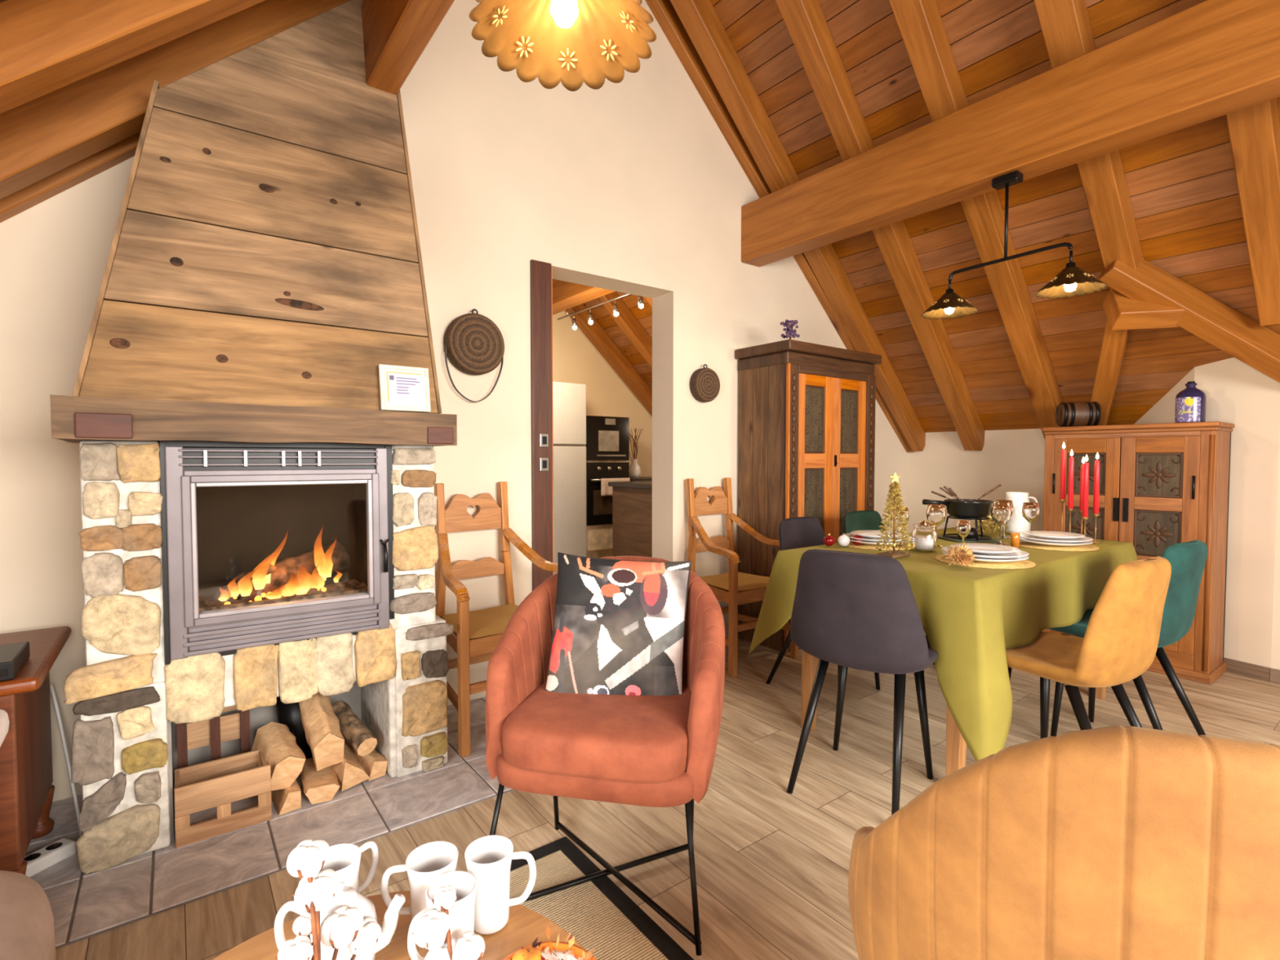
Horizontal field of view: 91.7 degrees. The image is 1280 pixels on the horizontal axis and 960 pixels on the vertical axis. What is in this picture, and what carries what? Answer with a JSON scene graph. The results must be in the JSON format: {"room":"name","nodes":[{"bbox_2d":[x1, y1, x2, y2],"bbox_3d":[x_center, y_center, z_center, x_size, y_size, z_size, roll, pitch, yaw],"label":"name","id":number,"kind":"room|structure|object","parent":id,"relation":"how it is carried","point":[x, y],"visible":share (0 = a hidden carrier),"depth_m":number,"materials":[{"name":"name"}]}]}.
{"room":"living room","nodes":[
{"label":"living room","id":0,"kind":"room"},
{"bbox_2d":[25,696,512,946],"bbox_3d":[-1.333,1.076,2.012,2.632,0.007,0.840,-2,3,-37],"label":"floor hearth tiles","id":1,"kind":"structure","parent":0,"point":[108,899],"depth_m":1.86,"materials":[{"name":"tile"}]},
{"bbox_2d":[0,626,71,875],"bbox_3d":[-1.901,0.782,1.552,0.670,0.612,0.600,-2,3,-37],"label":"base cabinet","id":2,"kind":"object","parent":1,"relation":"on","point":[27,789],"visible":0.75,"depth_m":1.60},
{"bbox_2d":[0,641,30,681],"bbox_3d":[-1.731,0.457,1.436,0.435,0.045,0.212,-2,3,-37],"label":"media box","id":3,"kind":"object","parent":2,"relation":"on","point":[13,656],"visible":1,"depth_m":1.53,"materials":[{"name":"black metal"}]},
{"bbox_2d":[23,838,76,877],"bbox_3d":[-1.679,1.062,1.724,0.060,0.041,0.170,1,2,18],"label":"power strip","id":4,"kind":"object","parent":1,"relation":"on","point":[37,861],"visible":0.62,"depth_m":1.74,"materials":[{"name":"white plastic"}]},
{"bbox_2d":[49,684,83,837],"bbox_3d":[-1.770,0.870,1.922,0.316,0.418,0.035,2,3,39],"label":"cable","id":5,"kind":"object","parent":1,"relation":"on","point":[51,686],"visible":0.69,"depth_m":1.96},
{"bbox_2d":[176,705,250,768],"bbox_3d":[-1.476,0.891,2.157,0.210,0.351,0.030,-2,3,-37],"label":"wooden crate","id":6,"kind":"object","parent":1,"relation":"on","point":[214,731],"visible":0.39,"depth_m":2.15,"materials":[{"name":"brown wood"}]},
{"bbox_2d":[173,749,271,848],"bbox_3d":[-1.324,0.985,1.971,0.243,0.176,0.215,-2,3,-37],"label":"wooden crate","id":7,"kind":"object","parent":1,"relation":"on","point":[219,783],"visible":0.95,"depth_m":1.90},
{"bbox_2d":[49,0,457,875],"bbox_3d":[-1.252,-0.358,2.132,1.072,2.852,0.648,-2,3,-37],"label":"fireplace","id":8,"kind":"object","parent":1,"relation":"on","point":[264,265],"visible":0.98,"depth_m":1.95,"materials":[{"name":"wood"}]},
{"bbox_2d":[72,0,441,413],"bbox_3d":[-1.273,-1.010,2.127,0.975,1.550,0.596,-2,3,-37],"label":"hood","id":9,"kind":"object","parent":8,"relation":"attached to","point":[265,249],"depth_m":1.97,"materials":[{"name":"brown wood"}]},
{"bbox_2d":[160,440,394,665],"bbox_3d":[-1.112,0.207,1.975,0.642,0.652,0.120,-2,3,-37],"label":"stove","id":10,"kind":"object","parent":8,"relation":"in","point":[188,636],"depth_m":1.93,"materials":[{"name":"metal"}]},
{"bbox_2d":[218,529,342,601],"bbox_3d":[-1.199,0.270,2.089,0.369,0.245,0.073,-2,3,-37],"label":"flames","id":11,"kind":"object","parent":8,"relation":"in","point":[300,584],"visible":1,"depth_m":2.09,"materials":[{"name":"orange"}]},
{"bbox_2d":[228,541,350,602],"bbox_3d":[-1.244,0.328,2.220,0.123,0.188,0.387,2,3,37],"label":"log","id":12,"kind":"object","parent":8,"relation":"on","point":[288,566],"visible":0.46,"depth_m":2.19,"materials":[{"name":"brown wood"}]},
{"bbox_2d":[378,364,431,412],"bbox_3d":[-0.805,-0.312,2.128,0.164,0.155,0.035,-2,3,-37],"label":"picture frame","id":13,"kind":"object","parent":8,"relation":"on","point":[402,388],"visible":1,"depth_m":2.12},
{"bbox_2d":[271,780,301,815],"bbox_3d":[-1.225,1.034,2.118,0.068,0.067,0.301,-2,3,-40],"label":"log","id":14,"kind":"object","parent":1,"relation":"on","point":[288,799],"visible":0.41,"depth_m":2.02,"materials":[{"name":"brown wood"}]},
{"bbox_2d":[251,721,306,791],"bbox_3d":[-1.228,0.930,2.106,0.119,0.154,0.252,-2,3,-42],"label":"log","id":15,"kind":"object","parent":14,"relation":"on","point":[278,747],"visible":0.84,"depth_m":2.05,"materials":[{"name":"brown wood"}]},
{"bbox_2d":[275,696,312,758],"bbox_3d":[-1.280,0.889,2.337,0.164,0.329,0.160,-2,3,-37],"label":"bucket","id":16,"kind":"object","parent":1,"relation":"on","point":[288,714],"visible":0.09,"depth_m":2.27,"materials":[{"name":"black metal"}]},
{"bbox_2d":[300,757,340,804],"bbox_3d":[-1.114,1.035,2.154,0.111,0.062,0.236,-1,2,-34],"label":"log","id":17,"kind":"object","parent":1,"relation":"on","point":[322,785],"visible":0.74,"depth_m":2.08,"materials":[{"name":"brown wood"}]},
{"bbox_2d":[298,692,344,771],"bbox_3d":[-1.112,0.862,2.168,0.108,0.233,0.277,-2,3,-38],"label":"log","id":18,"kind":"object","parent":17,"relation":"on","point":[324,737],"visible":0.96,"depth_m":2.11,"materials":[{"name":"brown wood"}]},
{"bbox_2d":[331,740,369,791],"bbox_3d":[-1.078,0.991,2.256,0.100,0.136,0.310,-2,3,-41],"label":"log","id":19,"kind":"object","parent":1,"relation":"on","point":[349,772],"visible":0.48,"depth_m":2.15,"materials":[{"name":"brown wood"}]},
{"bbox_2d":[331,700,377,756],"bbox_3d":[-1.050,0.900,2.259,0.251,0.142,0.079,2,3,39],"label":"log","id":20,"kind":"object","parent":19,"relation":"on","point":[352,728],"visible":0.82,"depth_m":2.21,"materials":[{"name":"wood"}]},
{"bbox_2d":[344,739,387,781],"bbox_3d":[-1.032,1.021,2.312,0.284,0.075,0.074,2,3,44],"label":"log","id":21,"kind":"object","parent":1,"relation":"on","point":[375,763],"visible":0.48,"depth_m":2.23,"materials":[{"name":"brown wood"}]},
{"bbox_2d":[434,481,557,757],"bbox_3d":[-0.618,0.533,2.694,0.573,1.032,0.526,-2,3,-40],"label":"armchair","id":22,"kind":"object","parent":1,"relation":"on","point":[476,635],"visible":0.71,"depth_m":2.74,"materials":[{"name":"brown wood"}]},
{"bbox_2d":[0,0,908,801],"bbox_3d":[-0.270,-0.991,3.391,6.120,4.043,0.200,-2,3,-37],"label":"wall","id":23,"kind":"structure","parent":0,"point":[633,185],"depth_m":3.01,"materials":[{"name":"paint"}]},
{"bbox_2d":[0,131,141,222],"bbox_3d":[-1.448,-1.537,2.318,3.150,2.874,0.070,-2,3,-37],"label":"trim","id":24,"kind":"structure","parent":23,"relation":"attached to","point":[18,202],"depth_m":2.01,"materials":[{"name":"brown wood"}]},
{"bbox_2d":[444,308,504,402],"bbox_3d":[-0.760,-0.574,2.866,0.281,0.428,0.064,-2,3,-37],"label":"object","id":25,"kind":"object","parent":23,"relation":"hanging from","point":[473,344],"visible":1,"depth_m":2.83,"materials":[{"name":"brown wicker"}]},
{"bbox_2d":[529,259,552,591],"bbox_3d":[-0.507,-0.026,3.142,0.110,2.117,0.087,-2,3,-37],"label":"door","id":26,"kind":"structure","parent":23,"relation":"in","point":[540,292],"depth_m":3.10,"materials":[{"name":"brown wood"}]},
{"bbox_2d":[552,279,614,315],"bbox_3d":[-0.272,-1.755,5.134,0.200,0.350,2.630,-2,3,-37],"label":"ceiling","id":27,"kind":"structure","parent":23,"relation":"attached to","point":[566,295],"depth_m":5.48,"materials":[{"name":"brown wood"}]},
{"bbox_2d":[557,293,644,329],"bbox_3d":[-0.355,-1.487,5.437,0.072,0.197,1.500,-2,3,-37],"label":"track light","id":28,"kind":"object","parent":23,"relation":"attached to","point":[640,300],"visible":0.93,"depth_m":5.49,"materials":[{"name":"metal"}]},
{"bbox_2d":[689,364,719,402],"bbox_3d":[0.394,-0.583,3.733,0.204,0.228,0.064,-2,3,-37],"label":"wall decoration","id":29,"kind":"object","parent":23,"relation":"hanging from","point":[704,383],"visible":1,"depth_m":3.70,"materials":[{"name":"brown"}]},
{"bbox_2d":[645,0,914,452],"bbox_3d":[1.061,-1.619,4.200,3.115,2.843,0.070,-2,3,-37],"label":"trim","id":30,"kind":"structure","parent":23,"relation":"attached to","point":[664,11],"depth_m":3.74,"materials":[{"name":"brown wood"}]},
{"bbox_2d":[670,0,925,451],"bbox_3d":[1.126,-1.620,4.105,3.111,2.837,0.129,-2,3,-40],"label":"ceiling beam","id":31,"kind":"structure","parent":23,"relation":"attached to","point":[700,19],"depth_m":3.80,"materials":[{"name":"brown wood"}]},
{"bbox_2d":[741,0,1279,266],"bbox_3d":[2.312,-1.481,1.842,0.170,0.352,5.350,-2,3,-37],"label":"wooden beam","id":32,"kind":"structure","parent":23,"relation":"attached to","point":[1208,60],"depth_m":2.56,"materials":[{"name":"brown wood"}]},
{"bbox_2d":[920,170,1108,319],"bbox_3d":[1.609,-1.053,2.727,0.249,0.555,0.744,-2,3,-37],"label":"lamp","id":33,"kind":"object","parent":32,"relation":"hanging from","point":[1072,280],"visible":1,"depth_m":2.68,"materials":[{"name":"black metal"}]},
{"bbox_2d":[552,310,652,476],"bbox_3d":[-1.966,-1.069,5.649,6.120,4.043,0.150,-2,3,-37],"label":"wall","id":34,"kind":"structure","parent":0,"point":[575,359],"depth_m":6.69,"materials":[{"name":"beige paint"}]},
{"bbox_2d":[564,303,652,415],"bbox_3d":[-0.611,-1.696,6.426,3.115,2.843,0.140,-2,3,-37],"label":"ceiling beam","id":35,"kind":"structure","parent":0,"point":[597,335],"depth_m":6.63,"materials":[{"name":"brown wood"}]},
{"bbox_2d":[582,291,652,389],"bbox_3d":[0.109,-1.727,5.558,3.229,2.931,2.850,-2,3,-37],"label":"ceiling","id":36,"kind":"structure","parent":0,"point":[644,315],"depth_m":6.39,"materials":[{"name":"brown wood"}]},
{"bbox_2d":[55,631,1279,959],"bbox_3d":[0.506,1.091,2.514,6.620,0.064,8.650,-2,3,-37],"label":"floor","id":37,"kind":"structure","parent":0,"point":[771,863],"depth_m":1.97,"materials":[{"name":"brown wood"}]},
{"bbox_2d":[552,381,586,574],"bbox_3d":[-0.935,0.017,5.955,0.620,1.850,0.600,-2,3,-37],"label":"fridge","id":38,"kind":"object","parent":37,"relation":"on","point":[569,399],"visible":0.34,"depth_m":5.79,"materials":[{"name":"metal"}]},
{"bbox_2d":[509,836,693,959],"bbox_3d":[-0.293,1.125,0.592,1.655,0.008,1.975,-2,3,-37],"label":"jute rug","id":39,"kind":"object","parent":37,"relation":"on","point":[600,916],"visible":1,"depth_m":1.58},
{"bbox_2d":[0,870,56,959],"bbox_3d":[-1.174,0.890,0.813,0.580,0.445,0.560,-2,3,-37],"label":"armchair","id":40,"kind":"object","parent":39,"relation":"on","point":[27,931],"visible":1,"depth_m":1.02,"materials":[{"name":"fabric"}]},
{"bbox_2d":[212,890,584,959],"bbox_3d":[-0.333,0.898,0.701,0.650,0.443,0.650,-2,3,-37],"label":"coffee table","id":41,"kind":"object","parent":39,"relation":"on","point":[524,925],"visible":0.39,"depth_m":0.91,"materials":[{"name":"brown wood"}]},
{"bbox_2d":[275,839,381,959],"bbox_3d":[-0.389,0.567,0.782,0.109,0.210,0.100,0,2,-14],"label":"branch","id":42,"kind":"object","parent":41,"relation":"on","point":[317,889],"visible":1,"depth_m":0.78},
{"bbox_2d":[274,880,405,959],"bbox_3d":[-0.407,0.608,0.845,0.146,0.125,0.112,1,2,36],"label":"teapot","id":43,"kind":"object","parent":41,"relation":"on","point":[345,895],"visible":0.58,"depth_m":0.84,"materials":[{"name":"ceramic"}]},
{"bbox_2d":[321,840,378,893],"bbox_3d":[-0.448,0.617,0.950,0.072,0.100,0.107,1,2,33],"label":"mug","id":44,"kind":"object","parent":41,"relation":"on","point":[344,859],"visible":0.47,"depth_m":0.96,"materials":[{"name":"white ceramic"}]},
{"bbox_2d":[380,840,458,920],"bbox_3d":[-0.327,0.616,0.928,0.110,0.104,0.076,-1,2,-17],"label":"mug","id":45,"kind":"object","parent":41,"relation":"on","point":[428,861],"visible":0.56,"depth_m":0.92,"materials":[{"name":"ceramic"}]},
{"bbox_2d":[407,871,476,959],"bbox_3d":[-0.272,0.617,0.848,0.068,0.106,0.104,1,2,33],"label":"mug","id":46,"kind":"object","parent":41,"relation":"on","point":[464,883],"visible":0.56,"depth_m":0.85,"materials":[{"name":"ceramic"}]},
{"bbox_2d":[412,885,484,959],"bbox_3d":[-0.245,0.605,0.803,0.084,0.132,0.065,1,2,24],"label":"branch","id":47,"kind":"object","parent":41,"relation":"on","point":[433,931],"visible":1,"depth_m":0.79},
{"bbox_2d":[464,835,536,934],"bbox_3d":[-0.210,0.611,0.938,0.106,0.112,0.071,0,2,-2],"label":"mug","id":48,"kind":"object","parent":41,"relation":"on","point":[488,859],"visible":0.93,"depth_m":0.92,"materials":[{"name":"ceramic"}]},
{"bbox_2d":[502,925,596,959],"bbox_3d":[-0.120,0.643,0.783,0.156,0.057,0.156,-2,3,-37],"label":"wreath","id":49,"kind":"object","parent":41,"relation":"on","point":[547,950],"visible":1,"depth_m":0.84,"materials":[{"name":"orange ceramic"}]},
{"bbox_2d":[502,941,596,959],"bbox_3d":[-0.120,0.657,0.783,0.156,0.030,0.156,-2,3,-37],"label":"bowl","id":50,"kind":"object","parent":49,"relation":"on","point":[541,950],"depth_m":0.84,"materials":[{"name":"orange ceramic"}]},
{"bbox_2d":[484,555,724,955],"bbox_3d":[-0.075,0.664,1.740,0.622,0.827,0.580,0,2,12],"label":"barrel armchair","id":51,"kind":"object","parent":39,"relation":"on","point":[653,751],"visible":0.74,"depth_m":1.53,"materials":[{"name":"orange fabric"}]},
{"bbox_2d":[502,681,691,783],"bbox_3d":[-0.080,0.651,1.715,0.484,0.125,0.517,0,2,12],"label":"seat cushion","id":52,"kind":"object","parent":51,"relation":"on","point":[548,737],"depth_m":1.50,"materials":[{"name":"orange fabric"}]},
{"bbox_2d":[544,551,692,695],"bbox_3d":[-0.061,0.433,1.783,0.420,0.432,0.170,0,2,4],"label":"cushion","id":53,"kind":"object","parent":51,"relation":"on","point":[620,625],"visible":0.88,"depth_m":1.74,"materials":[{"name":"fabric"}]},
{"bbox_2d":[848,724,1279,959],"bbox_3d":[0.620,0.673,0.834,0.650,0.872,0.536,1,2,20],"label":"barrel armchair","id":54,"kind":"object","parent":39,"relation":"on","point":[1114,842],"visible":1,"depth_m":0.62,"materials":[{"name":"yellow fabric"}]},
{"bbox_2d":[583,415,629,558],"bbox_3d":[-0.467,0.149,6.336,0.540,1.560,0.600,-2,3,-37],"label":"oven tower","id":55,"kind":"object","parent":37,"relation":"on","point":[607,437],"visible":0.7,"depth_m":6.09,"materials":[{"name":"metal"}]},
{"bbox_2d":[586,415,629,460],"bbox_3d":[-0.315,-0.409,6.114,0.500,0.430,0.023,-2,3,-37],"label":"microwave","id":56,"kind":"object","parent":55,"relation":"in","point":[607,437],"depth_m":6.09,"materials":[{"name":"metal"}]},
{"bbox_2d":[608,480,652,557],"bbox_3d":[0.376,0.492,5.549,0.780,0.930,1.210,-2,3,-37],"label":"kitchen island","id":57,"kind":"object","parent":37,"relation":"on","point":[632,501],"visible":0.22,"depth_m":5.54,"materials":[{"name":"brown wood"}]},
{"bbox_2d":[608,480,652,488],"bbox_3d":[0.376,0.047,5.533,0.780,0.040,1.210,-2,3,-37],"label":"island countertop","id":58,"kind":"structure","parent":57,"relation":"on","point":[637,484],"depth_m":5.57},
{"bbox_2d":[685,477,798,677],"bbox_3d":[0.564,0.510,3.582,0.572,1.032,0.526,-2,3,-37],"label":"armchair","id":59,"kind":"object","parent":37,"relation":"on","point":[734,588],"visible":0.82,"depth_m":3.59,"materials":[{"name":"brown wood"}]},
{"bbox_2d":[735,339,881,653],"bbox_3d":[1.102,0.091,4.050,0.940,1.835,0.435,-2,3,-37],"label":"tall cabinet","id":60,"kind":"object","parent":37,"relation":"on","point":[806,411],"visible":0.61,"depth_m":3.83,"materials":[{"name":"brown wood"}]},
{"bbox_2d":[765,516,879,689],"bbox_3d":[0.950,0.622,3.087,0.468,0.849,0.519,-2,3,-41],"label":"dining chair","id":61,"kind":"object","parent":37,"relation":"on","point":[797,532],"visible":0.23,"depth_m":3.20,"materials":[{"name":"grey fabric"}]},
{"bbox_2d":[786,549,938,814],"bbox_3d":[0.807,0.653,2.206,0.468,0.849,0.519,2,3,39],"label":"dining chair","id":62,"kind":"object","parent":37,"relation":"on","point":[857,611],"visible":0.86,"depth_m":2.02,"materials":[{"name":"fabric"}]},
{"bbox_2d":[844,510,934,664],"bbox_3d":[1.406,0.609,3.480,0.468,0.849,0.519,-2,3,-37],"label":"dining chair","id":63,"kind":"object","parent":37,"relation":"on","point":[860,520],"visible":0.17,"depth_m":3.64,"materials":[{"name":"teal fabric"}]},
{"bbox_2d":[800,649,1106,776],"bbox_3d":[1.457,0.682,2.811,1.525,0.743,0.805,-2,3,-37],"label":"dining table","id":64,"kind":"object","parent":37,"relation":"on","point":[956,745],"visible":0.15,"depth_m":2.15,"materials":[{"name":"brown wood"}]},
{"bbox_2d":[748,527,1137,761],"bbox_3d":[1.445,0.598,2.806,1.733,0.604,1.034,-2,3,-37],"label":"tablecloth","id":65,"kind":"object","parent":64,"relation":"on","point":[970,616],"visible":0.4,"depth_m":2.13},
{"bbox_2d":[875,471,912,558],"bbox_3d":[1.016,0.135,2.486,0.150,0.338,0.153,-2,3,-37],"label":"tree","id":66,"kind":"object","parent":65,"relation":"on","point":[895,486],"visible":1,"depth_m":2.47,"materials":[{"name":"gold metal"}]},
{"bbox_2d":[911,520,937,551],"bbox_3d":[1.211,0.235,2.644,0.100,0.130,0.100,-2,3,-37],"label":"glass jar","id":67,"kind":"object","parent":65,"relation":"on","point":[924,535],"visible":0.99,"depth_m":2.61,"materials":[{"name":"white"}]},
{"bbox_2d":[925,504,946,546],"bbox_3d":[1.323,0.203,2.777,0.082,0.185,0.082,-2,3,-37],"label":"wine glass","id":68,"kind":"object","parent":65,"relation":"on","point":[935,513],"visible":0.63,"depth_m":2.75,"materials":[{"name":"white"}]},
{"bbox_2d":[944,542,976,567],"bbox_3d":[1.157,0.270,2.241,0.101,0.089,0.108,-2,3,-37],"label":"flower","id":69,"kind":"object","parent":65,"relation":"on","point":[966,555],"visible":1,"depth_m":2.23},
{"bbox_2d":[922,484,1002,542],"bbox_3d":[1.578,0.154,3.016,0.414,0.264,0.240,0,2,-2],"label":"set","id":70,"kind":"object","parent":65,"relation":"on","point":[958,508],"visible":0.88,"depth_m":2.96,"materials":[{"name":"black metal"}]},
{"bbox_2d":[943,498,993,518],"bbox_3d":[1.592,0.139,3.015,0.214,0.082,0.214,0,2,-2],"label":"pot","id":71,"kind":"object","parent":70,"relation":"on","point":[956,508],"depth_m":2.94,"materials":[{"name":"metal"}]},
{"bbox_2d":[937,535,1002,542],"bbox_3d":[1.592,0.284,3.021,0.240,0.004,0.240,0,2,-1],"label":"tray","id":72,"kind":"object","parent":70,"relation":"on","point":[954,538],"depth_m":2.96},
{"bbox_2d":[935,554,1035,568],"bbox_3d":[1.315,0.309,2.375,0.336,0.003,0.336,-2,3,-37],"label":"placemat","id":73,"kind":"object","parent":65,"relation":"on","point":[1021,564],"visible":0.39,"depth_m":2.28,"materials":[{"name":"gold metal"}]},
{"bbox_2d":[942,550,1028,562],"bbox_3d":[1.315,0.291,2.374,0.292,0.018,0.292,-2,3,-37],"label":"plate","id":74,"kind":"object","parent":73,"relation":"on","point":[1019,558],"visible":0.41,"depth_m":2.29,"materials":[{"name":"ceramic"}]},
{"bbox_2d":[942,546,1029,558],"bbox_3d":[1.315,0.278,2.374,0.292,0.018,0.292,-2,3,-37],"label":"plate","id":75,"kind":"object","parent":74,"relation":"on","point":[1019,553],"visible":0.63,"depth_m":2.34,"materials":[{"name":"ceramic"}]},
{"bbox_2d":[950,542,1019,553],"bbox_3d":[1.315,0.265,2.373,0.232,0.018,0.232,-2,3,-37],"label":"plate","id":76,"kind":"object","parent":75,"relation":"on","point":[975,547],"visible":0.89,"depth_m":2.41,"materials":[{"name":"ceramic"}]},
{"bbox_2d":[991,502,1011,545],"bbox_3d":[1.645,0.199,2.832,0.084,0.189,0.084,-2,3,-37],"label":"wine glass","id":77,"kind":"object","parent":65,"relation":"on","point":[1001,513],"visible":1,"depth_m":2.80,"materials":[{"name":"white"}]},
{"bbox_2d":[1004,492,1037,533],"bbox_3d":[1.968,0.172,3.235,0.155,0.215,0.132,-1,2,-32],"label":"jug","id":78,"kind":"object","parent":65,"relation":"on","point":[1017,523],"visible":0.59,"depth_m":3.18,"materials":[{"name":"ceramic"}]},
{"bbox_2d":[1009,540,1099,551],"bbox_3d":[1.861,0.294,2.797,0.336,0.003,0.336,-2,3,-37],"label":"placemat","id":79,"kind":"object","parent":65,"relation":"on","point":[1022,544],"visible":0.52,"depth_m":2.72,"materials":[{"name":"gold metal"}]},
{"bbox_2d":[1019,537,1093,546],"bbox_3d":[1.861,0.277,2.796,0.292,0.018,0.292,-2,3,-37],"label":"plate","id":80,"kind":"object","parent":79,"relation":"on","point":[1020,538],"visible":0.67,"depth_m":2.73,"materials":[{"name":"ceramic"}]},
{"bbox_2d":[1019,533,1093,542],"bbox_3d":[1.861,0.264,2.796,0.292,0.018,0.292,-2,3,-37],"label":"plate","id":81,"kind":"object","parent":80,"relation":"on","point":[1084,539],"visible":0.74,"depth_m":2.76,"materials":[{"name":"ceramic"}]},
{"bbox_2d":[1005,555,1171,738],"bbox_3d":[1.441,0.657,2.082,0.468,0.849,0.519,-1,2,-31],"label":"dining chair","id":82,"kind":"object","parent":37,"relation":"on","point":[1119,643],"visible":0.86,"depth_m":1.87,"materials":[{"name":"yellow fabric"}]},
{"bbox_2d":[1048,539,1207,736],"bbox_3d":[1.911,0.644,2.473,0.468,0.849,0.519,-1,2,-33],"label":"dining chair","id":83,"kind":"object","parent":37,"relation":"on","point":[1187,560],"visible":0.43,"depth_m":2.27,"materials":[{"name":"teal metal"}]},
{"bbox_2d":[1041,421,1234,684],"bbox_3d":[2.794,0.359,3.547,0.350,1.335,0.795,-2,3,-37],"label":"cabinet","id":84,"kind":"object","parent":37,"relation":"on","point":[1162,486],"visible":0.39,"depth_m":3.32,"materials":[{"name":"brown wood"}]},
{"bbox_2d":[1055,401,1102,426],"bbox_3d":[2.660,-0.397,3.774,0.200,0.154,0.154,1,2,18],"label":"barrel","id":85,"kind":"object","parent":84,"relation":"on","point":[1078,413],"visible":0.97,"depth_m":3.72,"materials":[{"name":"brown wood"}]},
{"bbox_2d":[1174,381,1206,422],"bbox_3d":[2.946,-0.415,3.325,0.124,0.224,0.124,-1,2,-27],"label":"glass bottle","id":86,"kind":"object","parent":84,"relation":"on","point":[1191,402],"visible":0.91,"depth_m":3.28,"materials":[{"name":"purple glass"}]},
{"bbox_2d":[710,0,1279,432],"bbox_3d":[2.691,-1.607,2.122,3.229,2.931,5.350,-2,3,-37],"label":"ceiling","id":87,"kind":"structure","parent":0,"point":[1182,186],"depth_m":3.35,"materials":[{"name":"brown wood"}]},
{"bbox_2d":[1226,97,1279,325],"bbox_3d":[2.125,-1.845,2.233,2.465,2.253,0.125,-2,3,-37],"label":"wooden beam","id":88,"kind":"structure","parent":87,"relation":"attached to","point":[1254,131],"depth_m":2.62,"materials":[{"name":"brown wood"}]},
{"bbox_2d":[906,357,1279,669],"bbox_3d":[2.846,0.081,4.143,0.520,1.850,8.300,-2,3,-37],"label":"wall","id":89,"kind":"structure","parent":0,"point":[1237,393],"depth_m":3.32,"materials":[{"name":"paint"}]},
{"bbox_2d":[596,291,652,368],"bbox_3d":[-0.251,-1.680,5.946,3.115,2.843,0.120,-2,3,-37],"label":"ceiling beam","id":90,"kind":"structure","parent":89,"relation":"attached to","point":[625,320],"depth_m":6.03,"materials":[{"name":"brown wood"}]},
{"bbox_2d":[775,0,985,450],"bbox_3d":[1.435,-1.605,3.693,3.119,2.839,0.132,-2,3,-42],"label":"trim","id":91,"kind":"structure","parent":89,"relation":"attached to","point":[806,23],"depth_m":3.73,"materials":[{"name":"brown wood"}]},
{"bbox_2d":[888,0,1063,439],"bbox_3d":[1.750,-1.591,3.274,3.112,2.837,0.130,-2,3,-40],"label":"trim","id":92,"kind":"structure","parent":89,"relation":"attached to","point":[919,22],"depth_m":3.38,"materials":[{"name":"brown wood"}]},
{"bbox_2d":[1090,318,1129,425],"bbox_3d":[2.776,-0.614,3.690,0.133,0.916,1.064,1,2,29],"label":"trim","id":93,"kind":"structure","parent":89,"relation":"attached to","point":[1114,342],"depth_m":3.58,"materials":[{"name":"brown wood"}]},
{"bbox_2d":[1102,288,1185,330],"bbox_3d":[2.606,-0.892,3.203,0.306,0.228,0.209,1,2,15],"label":"wooden beam","id":94,"kind":"structure","parent":89,"relation":"attached to","point":[1122,313],"depth_m":3.16,"materials":[{"name":"brown wood"}]},
{"bbox_2d":[1033,0,1143,288],"bbox_3d":[1.717,-1.978,2.547,2.197,2.010,0.128,-2,3,-39],"label":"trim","id":95,"kind":"structure","parent":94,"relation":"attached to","point":[1065,24],"depth_m":2.90,"materials":[{"name":"brown wood"}]},
{"bbox_2d":[1098,257,1279,382],"bbox_3d":[3.040,-0.692,3.104,1.388,0.984,0.165,0,2,8],"label":"trim","id":96,"kind":"structure","parent":89,"relation":"attached to","point":[1211,320],"depth_m":3.09,"materials":[{"name":"brown wood"}]},
{"bbox_2d":[1222,657,1279,684],"bbox_3d":[4.106,1.042,2.109,0.095,0.070,3.482,-2,3,-37],"label":"baseboard","id":97,"kind":"structure","parent":89,"relation":"attached to","point":[1237,667],"depth_m":3.25,"materials":[{"name":"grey wood"}]},
{"bbox_3d":[3.048,-0.836,-1.024,6.120,4.043,0.150,-2,3,-37],"label":"wall","id":98,"kind":"structure","parent":0,"visible":0},
{"bbox_2d":[361,0,454,94],"bbox_3d":[0.518,-1.507,0.318,0.107,0.310,5.070,-2,3,-37],"label":"beam","id":99,"kind":"structure","parent":98,"relation":"attached to","point":[397,33],"depth_m":2.04,"materials":[{"name":"brown wood"}]},
{"bbox_2d":[469,0,656,91],"bbox_3d":[-0.153,-1.169,1.246,0.371,0.550,0.371,-2,3,-37],"label":"pendant lamp","id":100,"kind":"object","parent":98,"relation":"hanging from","point":[572,43],"visible":1,"depth_m":1.33,"materials":[{"name":"gold metal"}]},
{"bbox_3d":[0.088,-1.519,0.169,3.273,2.972,5.350,-2,3,-37],"label":"ceiling","id":101,"kind":"structure","parent":0,"visible":0},
{"bbox_2d":[0,0,265,113],"bbox_3d":[-1.049,-1.519,1.786,3.150,2.874,0.125,-2,3,-37],"label":"ceiling beam","id":102,"kind":"structure","parent":101,"relation":"attached to","point":[46,46],"depth_m":1.51,"materials":[{"name":"brown wood"}]},
{"bbox_2d":[0,0,349,199],"bbox_3d":[-1.331,-1.532,2.162,3.150,2.874,0.125,-2,3,-37],"label":"ceiling beam","id":103,"kind":"structure","parent":101,"relation":"attached to","point":[46,135],"depth_m":1.90,"materials":[{"name":"brown wood"}]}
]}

